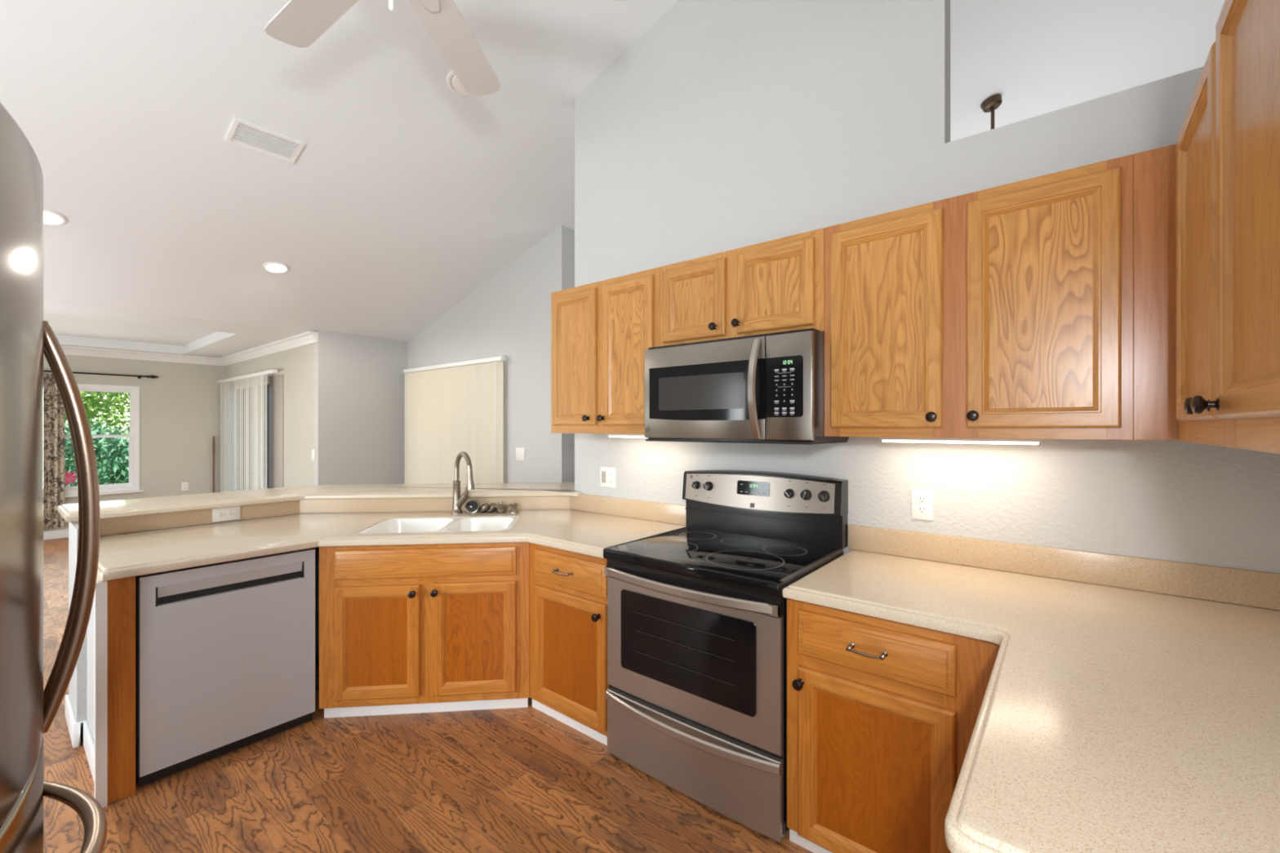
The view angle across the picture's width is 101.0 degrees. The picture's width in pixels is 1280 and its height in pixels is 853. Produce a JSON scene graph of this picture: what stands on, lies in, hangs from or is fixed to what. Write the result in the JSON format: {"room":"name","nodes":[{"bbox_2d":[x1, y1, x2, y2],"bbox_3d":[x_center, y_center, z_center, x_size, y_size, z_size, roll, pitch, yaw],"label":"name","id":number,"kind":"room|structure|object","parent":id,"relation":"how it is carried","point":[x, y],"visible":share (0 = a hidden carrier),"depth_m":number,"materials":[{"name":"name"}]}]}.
{"room":"kitchen","nodes":[
{"label":"kitchen","id":0,"kind":"room"},
{"bbox_2d":[43,345,225,531],"bbox_3d":[-7.301,0.086,5.918,0.220,2.500,4.500,0,0,39],"label":"wall","id":1,"kind":"structure","parent":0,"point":[180,409],"depth_m":7.07,"materials":[{"name":"beige paint"}]},
{"bbox_2d":[43,528,68,540],"bbox_3d":[-7.310,1.286,5.847,0.015,0.100,4.380,0,0,39],"label":"baseboard","id":2,"kind":"structure","parent":1,"relation":"attached to","point":[58,534],"depth_m":6.28,"materials":[{"name":"white paint"}]},
{"bbox_2d":[52,383,142,498],"bbox_3d":[-6.940,0.166,6.353,0.150,1.369,1.390,0,0,39],"label":"window","id":3,"kind":"structure","parent":1,"relation":"attached to","point":[134,436],"depth_m":6.80,"materials":[{"name":"white paint"}]},
{"bbox_2d":[43,369,158,378],"bbox_3d":[-6.908,-0.647,6.278,0.094,0.051,1.755,0,0,39],"label":"curtain rod","id":4,"kind":"object","parent":1,"relation":"attached to","point":[44,371],"visible":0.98,"depth_m":6.62,"materials":[{"name":"black metal"}]},
{"bbox_2d":[43,373,64,528],"bbox_3d":[-6.956,0.289,6.178,0.081,1.815,0.300,0,0,39],"label":"curtain","id":5,"kind":"object","parent":4,"relation":"hanging from","point":[53,407],"visible":0.45,"depth_m":6.22,"materials":[{"name":"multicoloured fabric"}]},
{"bbox_2d":[181,481,188,490],"bbox_3d":[-6.210,0.816,7.203,0.008,0.114,0.072,0,0,39],"label":"wall outlet","id":6,"kind":"object","parent":1,"relation":"attached to","point":[184,486],"visible":1,"depth_m":7.20,"materials":[{"name":"white plastic"}]},
{"bbox_2d":[225,343,313,491],"bbox_3d":[-4.670,0.186,6.599,3.400,2.300,0.120,0,0,39],"label":"wall","id":7,"kind":"structure","parent":0,"point":[297,363],"depth_m":5.80,"materials":[{"name":"beige paint"}]},
{"bbox_2d":[217,368,277,492],"bbox_3d":[-5.052,0.329,6.717,2.302,1.955,0.080,0,0,39],"label":"vertical blinds","id":8,"kind":"object","parent":7,"relation":"attached to","point":[257,377],"visible":0.76,"depth_m":6.67,"materials":[{"name":"white paint"}]},
{"bbox_2d":[229,368,284,491],"bbox_3d":[-4.940,0.336,6.814,2.330,2.000,0.108,0,0,39],"label":"door","id":9,"kind":"structure","parent":7,"relation":"in","point":[275,382],"depth_m":6.33,"materials":[{"name":"white paint"}]},
{"bbox_2d":[219,331,318,365],"bbox_3d":[-4.640,-0.914,6.446,3.400,0.100,0.080,0,0,39],"label":"trim","id":10,"kind":"structure","parent":7,"relation":"attached to","point":[309,337],"depth_m":6.12,"materials":[{"name":"white paint"}]},
{"bbox_2d":[311,449,315,460],"bbox_3d":[-3.392,0.296,5.476,0.072,0.114,0.008,0,0,39],"label":"light switch","id":11,"kind":"object","parent":7,"relation":"attached to","point":[313,451],"visible":1,"depth_m":5.46,"materials":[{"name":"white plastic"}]},
{"bbox_2d":[68,509,574,742],"bbox_3d":[-1.535,0.884,2.920,2.288,0.905,1.066,0,0,-42],"label":"wall","id":12,"kind":"structure","parent":0,"point":[82,683],"depth_m":2.23,"materials":[{"name":"grey paint"}]},
{"bbox_2d":[65,694,94,783],"bbox_3d":[-2.275,1.286,2.153,0.929,0.100,0.041,0,0,39],"label":"baseboard","id":13,"kind":"structure","parent":12,"relation":"attached to","point":[80,734],"depth_m":2.19,"materials":[{"name":"white paint"}]},
{"bbox_2d":[94,581,107,808],"bbox_3d":[-1.897,0.941,1.857,0.030,0.791,0.030,0,0,39],"label":"trim","id":14,"kind":"structure","parent":12,"relation":"attached to","point":[101,587],"depth_m":1.85,"materials":[{"name":"white paint"}]},
{"bbox_2d":[76,500,299,536],"bbox_3d":[-2.241,0.460,2.706,0.017,0.081,0.888,0,0,39],"label":"backsplash","id":15,"kind":"structure","parent":12,"relation":"attached to","point":[114,526],"depth_m":2.63,"materials":[{"name":"beige stone"}]},
{"bbox_2d":[57,482,582,522],"bbox_3d":[-1.592,0.403,3.184,2.825,0.035,0.983,0,0,-21],"label":"bar","id":16,"kind":"object","parent":12,"relation":"on","point":[162,504],"visible":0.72,"depth_m":3.07,"materials":[{"name":"beige stone"}]},
{"bbox_2d":[299,496,570,513],"bbox_3d":[-1.189,0.460,3.126,1.562,0.081,0.017,0,0,-6],"label":"backsplash","id":17,"kind":"structure","parent":12,"relation":"attached to","point":[409,504],"depth_m":3.10,"materials":[{"name":"beige stone"}]},
{"bbox_2d":[313,329,407,484],"bbox_3d":[-3.046,0.156,5.806,0.120,2.360,0.940,0,0,39],"label":"wall","id":18,"kind":"structure","parent":0,"point":[359,380],"depth_m":5.71,"materials":[{"name":"grey paint"}]},
{"bbox_2d":[43,537,813,852],"bbox_3d":[0.341,1.396,3.694,15.200,0.120,11.300,0,0,39],"label":"floor","id":19,"kind":"structure","parent":0,"point":[512,780],"depth_m":1.90,"materials":[{"name":"brown wood"}]},
{"bbox_2d":[0,102,106,852],"bbox_3d":[-1.363,0.441,0.699,0.910,1.790,0.904,0,0,39],"label":"refrigerator","id":20,"kind":"object","parent":19,"relation":"on","point":[28,711],"visible":1,"depth_m":0.81,"materials":[{"name":"grey metal"}]},
{"bbox_2d":[107,576,135,804],"bbox_3d":[-2.080,0.939,2.073,0.572,0.794,0.073,0,0,39],"label":"end panel","id":21,"kind":"object","parent":19,"relation":"on","point":[121,592],"visible":0.61,"depth_m":1.89,"materials":[{"name":"orange wood"}]},
{"bbox_2d":[212,435,214,493],"bbox_3d":[-5.992,0.734,7.418,0.028,1.205,0.027,0,0,39],"label":"wooden pole","id":22,"kind":"object","parent":19,"relation":"on","point":[213,440],"visible":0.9,"depth_m":7.41,"materials":[{"name":"brown wood"}]},
{"bbox_2d":[135,547,315,787],"bbox_3d":[-1.874,0.942,2.340,0.575,0.788,0.586,0,0,39],"label":"dishwasher","id":23,"kind":"object","parent":19,"relation":"on","point":[225,651],"visible":0.91,"depth_m":2.12,"materials":[{"name":"grey metal"}]},
{"bbox_2d":[135,575,138,775],"bbox_3d":[-1.882,0.917,2.347,0.553,0.738,0.586,0,0,39],"label":"tub","id":24,"kind":"object","parent":23,"relation":"in","point":[136,577],"depth_m":1.95,"materials":[{"name":"black plastic"}]},
{"bbox_2d":[319,542,529,718],"bbox_3d":[-1.013,0.939,2.666,0.940,0.794,0.552,0,0,-6],"label":"base cabinet","id":25,"kind":"object","parent":19,"relation":"on","point":[416,628],"visible":0.89,"depth_m":2.43,"materials":[{"name":"orange wood"}]},
{"bbox_2d":[76,493,688,581],"bbox_3d":[-1.145,0.472,2.587,2.801,0.140,1.213,0,0,-10],"label":"countertop","id":26,"kind":"structure","parent":25,"relation":"on","point":[562,527],"depth_m":2.55,"materials":[{"name":"beige stone"}]},
{"bbox_2d":[212,506,239,522],"bbox_3d":[-2.171,0.460,2.772,0.008,0.070,0.118,0,0,39],"label":"wall outlet","id":27,"kind":"object","parent":26,"relation":"attached to","point":[220,514],"visible":1,"depth_m":2.77,"materials":[{"name":"white plastic"}]},
{"bbox_2d":[217,510,235,517],"bbox_3d":[-2.169,0.460,2.770,0.004,0.033,0.073,0,0,39],"label":"receptacle","id":28,"kind":"object","parent":27,"relation":"attached to","point":[221,513],"depth_m":2.77,"materials":[{"name":"white plastic"}]},
{"bbox_2d":[358,516,518,533],"bbox_3d":[-1.003,0.592,2.713,0.708,0.176,0.422,0,0,-6],"label":"sink","id":29,"kind":"object","parent":26,"relation":"in","point":[477,523],"visible":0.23,"depth_m":2.88,"materials":[{"name":"white ceramic"}]},
{"bbox_2d":[450,451,474,513],"bbox_3d":[-0.998,0.322,3.000,0.239,0.358,0.071,0,0,44],"label":"faucet","id":30,"kind":"object","parent":26,"relation":"on","point":[458,500],"visible":1,"depth_m":3.03,"materials":[{"name":"silver metal"}]},
{"bbox_2d":[465,499,479,512],"bbox_3d":[-0.976,0.467,3.075,0.070,0.074,0.066,0,0,39],"label":"strainer","id":31,"kind":"object","parent":26,"relation":"on","point":[471,506],"visible":1,"depth_m":3.07,"materials":[{"name":"silver metal"}]},
{"bbox_2d":[477,502,488,512],"bbox_3d":[-0.913,0.478,3.082,0.072,0.058,0.065,0,0,39],"label":"stopper","id":32,"kind":"object","parent":26,"relation":"on","point":[482,508],"visible":0.99,"depth_m":3.06,"materials":[{"name":"silver metal"}]},
{"bbox_2d":[485,502,496,512],"bbox_3d":[-0.870,0.478,3.084,0.072,0.058,0.065,0,0,39],"label":"stopper","id":33,"kind":"object","parent":26,"relation":"on","point":[491,508],"visible":0.88,"depth_m":3.06,"materials":[{"name":"silver metal"}]},
{"bbox_2d":[493,501,508,512],"bbox_3d":[-0.810,0.470,3.080,0.084,0.062,0.084,0,0,39],"label":"basket","id":34,"kind":"object","parent":26,"relation":"on","point":[501,508],"visible":1,"depth_m":3.06,"materials":[{"name":"silver metal"}]},
{"bbox_2d":[508,502,518,513],"bbox_3d":[-0.732,0.473,3.062,0.048,0.056,0.052,0,0,-32],"label":"soap dispenser","id":35,"kind":"object","parent":26,"relation":"on","point":[513,505],"visible":1,"depth_m":3.05,"materials":[{"name":"silver metal"}]},
{"bbox_2d":[529,542,608,745],"bbox_3d":[-0.157,0.939,2.549,0.516,0.794,0.655,0,0,39],"label":"base cabinet","id":36,"kind":"object","parent":19,"relation":"on","point":[568,590],"visible":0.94,"depth_m":2.31,"materials":[{"name":"orange wood"}]},
{"bbox_2d":[603,470,848,843],"bbox_3d":[0.339,0.770,2.138,0.766,1.132,0.704,0,0,39],"label":"range","id":37,"kind":"object","parent":19,"relation":"on","point":[696,693],"visible":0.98,"depth_m":1.93,"materials":[{"name":"silver metal"}]},
{"bbox_2d":[604,565,788,834],"bbox_3d":[0.337,0.921,2.135,0.756,0.770,0.698,0,0,39],"label":"oven","id":38,"kind":"object","parent":37,"relation":"in","point":[696,693],"depth_m":1.84,"materials":[{"name":"grey metal"}]},
{"bbox_2d":[603,526,843,595],"bbox_3d":[0.334,0.513,2.132,0.766,0.046,0.606,0,0,39],"label":"cooktop","id":39,"kind":"object","parent":37,"relation":"in","point":[745,562],"depth_m":2.02,"materials":[{"name":"black glass"}]},
{"bbox_2d":[786,598,999,852],"bbox_3d":[0.874,0.939,1.709,0.600,0.794,0.655,0,0,39],"label":"base cabinet","id":40,"kind":"object","parent":19,"relation":"on","point":[882,714],"visible":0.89,"depth_m":1.51,"materials":[{"name":"orange wood"}]},
{"bbox_3d":[0.885,0.939,0.807,0.655,0.794,0.810,0,0,39],"label":"base cabinet","id":41,"kind":"object","parent":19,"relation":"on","visible":0},
{"bbox_2d":[782,524,1279,852],"bbox_3d":[0.871,0.472,1.212,1.224,0.140,1.478,0,0,39],"label":"countertop","id":42,"kind":"structure","parent":41,"relation":"on","point":[1112,719],"depth_m":1.02,"materials":[{"name":"beige stone"}]},
{"bbox_2d":[407,225,573,483],"bbox_3d":[-1.685,-0.211,5.395,2.750,3.094,0.140,0,0,39],"label":"wall","id":43,"kind":"structure","parent":0,"point":[508,315],"depth_m":4.80,"materials":[{"name":"grey paint"}]},
{"bbox_2d":[403,355,505,484],"bbox_3d":[-1.981,0.329,5.443,1.830,1.955,0.082,0,0,39],"label":"vertical blinds","id":44,"kind":"object","parent":43,"relation":"attached to","point":[451,409],"visible":0.7,"depth_m":5.41,"materials":[{"name":"white paint"}]},
{"bbox_2d":[503,355,506,483],"bbox_3d":[-1.902,0.336,5.564,1.800,2.000,0.090,0,0,39],"label":"door","id":45,"kind":"structure","parent":43,"relation":"in","point":[505,361],"depth_m":4.99,"materials":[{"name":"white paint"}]},
{"bbox_2d":[515,447,524,460],"bbox_3d":[-1.093,0.251,4.816,0.125,0.114,0.008,0,0,39],"label":"light switch","id":46,"kind":"object","parent":43,"relation":"attached to","point":[520,452],"visible":1,"depth_m":4.81,"materials":[{"name":"white plastic"}]},
{"bbox_2d":[573,230,574,482],"bbox_3d":[1.033,-0.211,6.651,0.120,3.094,5.240,0,0,39],"label":"wall","id":47,"kind":"structure","parent":0,"point":[574,230],"depth_m":4.59,"materials":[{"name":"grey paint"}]},
{"bbox_2d":[0,0,1225,358],"bbox_3d":[0.360,-2.607,3.678,14.950,3.290,11.100,0,0,39],"label":"ceiling","id":48,"kind":"structure","parent":0,"point":[405,193],"depth_m":3.37,"materials":[{"name":"white paint"}]},
{"bbox_2d":[43,208,66,225],"bbox_3d":[-3.646,-1.285,3.239,0.171,0.054,0.176,0,0,39],"label":"recessed light","id":49,"kind":"object","parent":48,"relation":"in","point":[50,217],"visible":0.55,"depth_m":3.25,"materials":[{"name":"white paint"}]},
{"bbox_2d":[224,117,305,164],"bbox_3d":[-2.153,-1.634,3.036,0.200,0.064,0.336,0,0,39],"label":"ceiling vent","id":50,"kind":"object","parent":48,"relation":"in","point":[242,134],"visible":1,"depth_m":3.02,"materials":[{"name":"white metal"}]},
{"bbox_2d":[262,262,288,273],"bbox_3d":[-2.912,-1.270,4.224,0.171,0.054,0.176,0,0,39],"label":"recessed light","id":51,"kind":"object","parent":48,"relation":"in","point":[272,267],"visible":1,"depth_m":4.21,"materials":[{"name":"white paint"}]},
{"bbox_2d":[264,0,628,95],"bbox_3d":[-0.679,-1.662,1.332,1.271,1.186,1.209,0,0,39],"label":"ceiling fan","id":52,"kind":"object","parent":48,"relation":"hanging from","point":[300,24],"visible":1,"depth_m":1.68,"materials":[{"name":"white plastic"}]},
{"bbox_2d":[446,70,471,96],"bbox_3d":[-0.975,-1.904,2.924,0.179,0.056,0.184,0,0,39],"label":"smoke detector","id":53,"kind":"object","parent":48,"relation":"in","point":[454,84],"visible":0.41,"depth_m":2.92,"materials":[{"name":"white paint"}]},
{"bbox_2d":[980,93,1002,129],"bbox_3d":[2.696,-1.757,4.033,0.260,1.505,0.260,0,0,39],"label":"lamp","id":54,"kind":"object","parent":48,"relation":"hanging from","point":[993,102],"visible":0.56,"depth_m":4.01,"materials":[{"name":"brown metal"}]},
{"bbox_2d":[574,0,1279,610],"bbox_3d":[0.747,-0.738,2.346,2.848,4.148,0.122,0,0,39],"label":"wall","id":55,"kind":"structure","parent":0,"point":[726,125],"depth_m":2.16,"materials":[{"name":"grey paint"}]},
{"bbox_2d":[551,266,660,434],"bbox_3d":[-0.127,-0.350,2.764,0.749,0.774,0.332,0,0,39],"label":"upper cabinet","id":56,"kind":"object","parent":55,"relation":"attached to","point":[602,331],"visible":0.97,"depth_m":2.64,"materials":[{"name":"brown wood"}]},
{"bbox_2d":[607,433,648,438],"bbox_3d":[0.000,0.047,2.682,0.390,0.020,0.070,0,0,39],"label":"light bar","id":57,"kind":"object","parent":56,"relation":"attached to","point":[608,434],"visible":0.44,"depth_m":2.70,"materials":[{"name":"white plastic"}]},
{"bbox_2d":[608,435,648,438],"bbox_3d":[0.000,0.053,2.682,0.374,0.008,0.060,0,0,39],"label":"diffuser","id":58,"kind":"object","parent":57,"relation":"attached to","point":[609,436],"depth_m":2.70,"materials":[{"name":"white plastic"}]},
{"bbox_2d":[600,466,615,488],"bbox_3d":[-0.184,0.290,3.019,0.118,0.114,0.008,0,0,39],"label":"wall outlet","id":59,"kind":"object","parent":55,"relation":"attached to","point":[607,474],"visible":1,"depth_m":3.02,"materials":[{"name":"white plastic"}]},
{"bbox_2d":[601,471,613,484],"bbox_3d":[-0.186,0.290,3.018,0.090,0.072,0.004,0,0,39],"label":"light switch","id":60,"kind":"object","parent":59,"relation":"attached to","point":[607,477],"depth_m":3.02,"materials":[{"name":"white plastic"}]},
{"bbox_2d":[570,493,685,525],"bbox_3d":[-0.078,0.451,2.927,0.873,0.099,0.018,0,0,39],"label":"backsplash","id":61,"kind":"structure","parent":55,"relation":"attached to","point":[633,508],"depth_m":2.89,"materials":[{"name":"beige stone"}]},
{"bbox_2d":[660,227,824,346],"bbox_3d":[0.459,-0.546,2.286,0.761,0.382,0.332,0,0,39],"label":"upper cabinet","id":62,"kind":"object","parent":55,"relation":"attached to","point":[775,286],"visible":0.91,"depth_m":2.14,"materials":[{"name":"brown wood"}]},
{"bbox_2d":[644,328,848,444],"bbox_3d":[0.422,-0.143,2.229,0.756,0.414,0.465,0,0,39],"label":"microwave","id":63,"kind":"object","parent":62,"relation":"attached to","point":[766,388],"visible":1,"depth_m":2.03,"materials":[{"name":"silver metal"}]},
{"bbox_2d":[774,368,794,415],"bbox_3d":[0.524,-0.126,1.918,0.077,0.168,0.001,0,0,39],"label":"keypad","id":64,"kind":"object","parent":63,"relation":"attached to","point":[775,408],"depth_m":1.92,"materials":[{"name":"black plastic"}]},
{"bbox_2d":[911,488,933,519],"bbox_3d":[1.069,0.295,1.999,0.072,0.114,0.008,0,0,39],"label":"wall outlet","id":65,"kind":"object","parent":55,"relation":"attached to","point":[922,500],"visible":1,"depth_m":2.00,"materials":[{"name":"white plastic"}]},
{"bbox_2d":[917,494,927,514],"bbox_3d":[1.068,0.295,1.997,0.033,0.072,0.004,0,0,39],"label":"receptacle","id":66,"kind":"object","parent":65,"relation":"attached to","point":[922,499],"depth_m":2.00,"materials":[{"name":"white plastic"}]},
{"bbox_2d":[824,143,1177,440],"bbox_3d":[1.113,-0.350,1.754,0.924,0.774,0.332,0,0,39],"label":"upper cabinet","id":67,"kind":"object","parent":55,"relation":"attached to","point":[1043,307],"visible":0.98,"depth_m":1.58,"materials":[{"name":"brown wood"}]},
{"bbox_2d":[880,436,1042,444],"bbox_3d":[1.078,0.047,1.804,0.470,0.020,0.070,0,0,39],"label":"light bar","id":68,"kind":"object","parent":67,"relation":"attached to","point":[929,440],"visible":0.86,"depth_m":1.76,"materials":[{"name":"white plastic"}]},
{"bbox_2d":[882,440,1039,444],"bbox_3d":[1.078,0.053,1.804,0.454,0.008,0.060,0,0,39],"label":"diffuser","id":69,"kind":"object","parent":68,"relation":"attached to","point":[975,442],"depth_m":1.74,"materials":[{"name":"white plastic"}]},
{"bbox_2d":[848,524,1279,610],"bbox_3d":[1.332,0.451,1.779,1.223,0.099,0.018,0,0,39],"label":"backsplash","id":70,"kind":"structure","parent":55,"relation":"attached to","point":[1256,588],"depth_m":1.69,"materials":[{"name":"beige stone"}]},
{"bbox_3d":[0.477,-0.763,-0.336,0.120,4.198,4.622,0,0,39],"label":"wall","id":71,"kind":"structure","parent":0,"visible":0},
{"bbox_2d":[1176,0,1279,453],"bbox_3d":[1.133,-0.350,0.847,0.354,0.774,1.150,0,0,39],"label":"upper cabinet","id":72,"kind":"object","parent":71,"relation":"attached to","point":[1228,141],"visible":1,"depth_m":0.87,"materials":[{"name":"brown wood"}]},
{"label":"outside","id":73,"kind":"structure","parent":0,"visible":0},
{"bbox_2d":[64,457,127,484],"bbox_3d":[-20.037,1.761,15.964,31.700,0.150,45.000,0,0,39],"label":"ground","id":74,"kind":"structure","parent":73,"point":[101,457],"depth_m":19.12,"materials":[{"name":"green"}]},
{"bbox_2d":[64,471,76,486],"bbox_3d":[-7.517,1.136,6.932,0.036,1.120,0.200,0,0,39],"label":"flower","id":75,"kind":"object","parent":74,"relation":"on","point":[67,482],"visible":0.42,"depth_m":6.94,"materials":[{"name":"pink plant"}]},
{"bbox_2d":[64,416,129,486],"bbox_3d":[-9.145,0.776,8.569,1.971,1.915,3.606,0,0,39],"label":"shrub","id":76,"kind":"object","parent":74,"relation":"on","point":[113,452],"visible":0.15,"depth_m":8.58,"materials":[{"name":"green plant"}]},
{"bbox_2d":[64,391,129,462],"bbox_3d":[-10.458,-0.538,8.831,2.417,4.456,4.030,0,0,39],"label":"tree","id":77,"kind":"object","parent":74,"relation":"on","point":[93,402],"visible":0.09,"depth_m":9.44,"materials":[{"name":"green plant"}]},
{"bbox_2d":[67,392,129,464],"bbox_3d":[-12.111,-1.714,14.228,3.834,6.862,6.124,0,0,39],"label":"tree","id":78,"kind":"object","parent":74,"relation":"on","point":[128,407],"visible":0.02,"depth_m":13.24,"materials":[{"name":"green plant"}]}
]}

